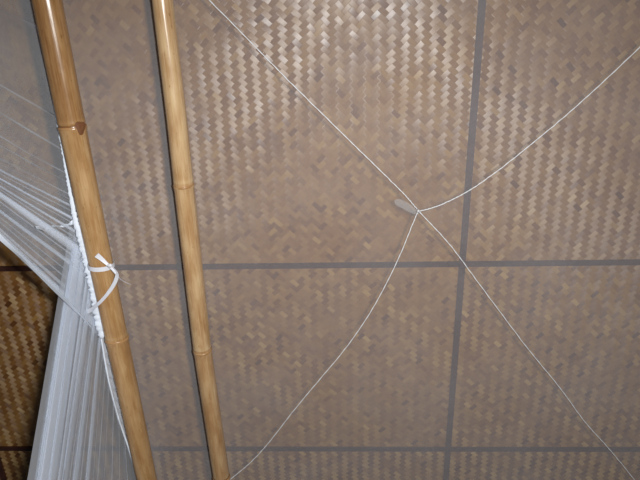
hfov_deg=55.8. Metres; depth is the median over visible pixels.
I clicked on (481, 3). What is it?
trim
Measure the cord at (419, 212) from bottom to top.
0.003 m
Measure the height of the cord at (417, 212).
0.003 m
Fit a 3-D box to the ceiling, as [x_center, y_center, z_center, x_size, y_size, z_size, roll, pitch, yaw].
[-0.300,0.288,1.617,3.964,0.030,3.027,-1,-66,2]
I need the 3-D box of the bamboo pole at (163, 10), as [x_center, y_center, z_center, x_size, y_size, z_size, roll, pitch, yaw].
[-0.234,0.220,1.229,0.051,0.040,1.822,-1,-66,2]
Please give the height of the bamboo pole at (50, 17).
0.044 m
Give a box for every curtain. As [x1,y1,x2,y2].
[0,9,97,331]
[27,233,135,479]
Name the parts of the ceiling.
woven panel, woven panel, woven panel, woven panel, woven panel, woven panel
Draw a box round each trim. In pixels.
[0,261,458,271]
[0,446,445,451]
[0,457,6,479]
[443,0,485,479]
[451,447,639,451]
[465,259,639,266]
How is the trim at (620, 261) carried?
attached to the ceiling
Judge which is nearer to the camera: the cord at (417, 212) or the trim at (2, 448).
the cord at (417, 212)
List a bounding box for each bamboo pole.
[31,0,156,479]
[152,0,229,479]
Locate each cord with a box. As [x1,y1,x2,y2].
[209,0,416,208]
[230,212,417,479]
[419,212,634,479]
[420,47,639,211]
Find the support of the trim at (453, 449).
attached to the ceiling
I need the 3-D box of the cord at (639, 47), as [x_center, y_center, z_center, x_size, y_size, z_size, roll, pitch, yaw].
[0.451,-0.257,1.051,0.688,0.003,0.040,-41,-73,17]
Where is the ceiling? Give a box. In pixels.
[0,0,639,479]
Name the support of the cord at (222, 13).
attached to the knot
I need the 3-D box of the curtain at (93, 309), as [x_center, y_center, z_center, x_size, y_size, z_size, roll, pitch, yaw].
[-0.429,-0.189,0.823,0.068,0.321,0.915,3,-66,1]
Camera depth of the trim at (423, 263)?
1.49 m

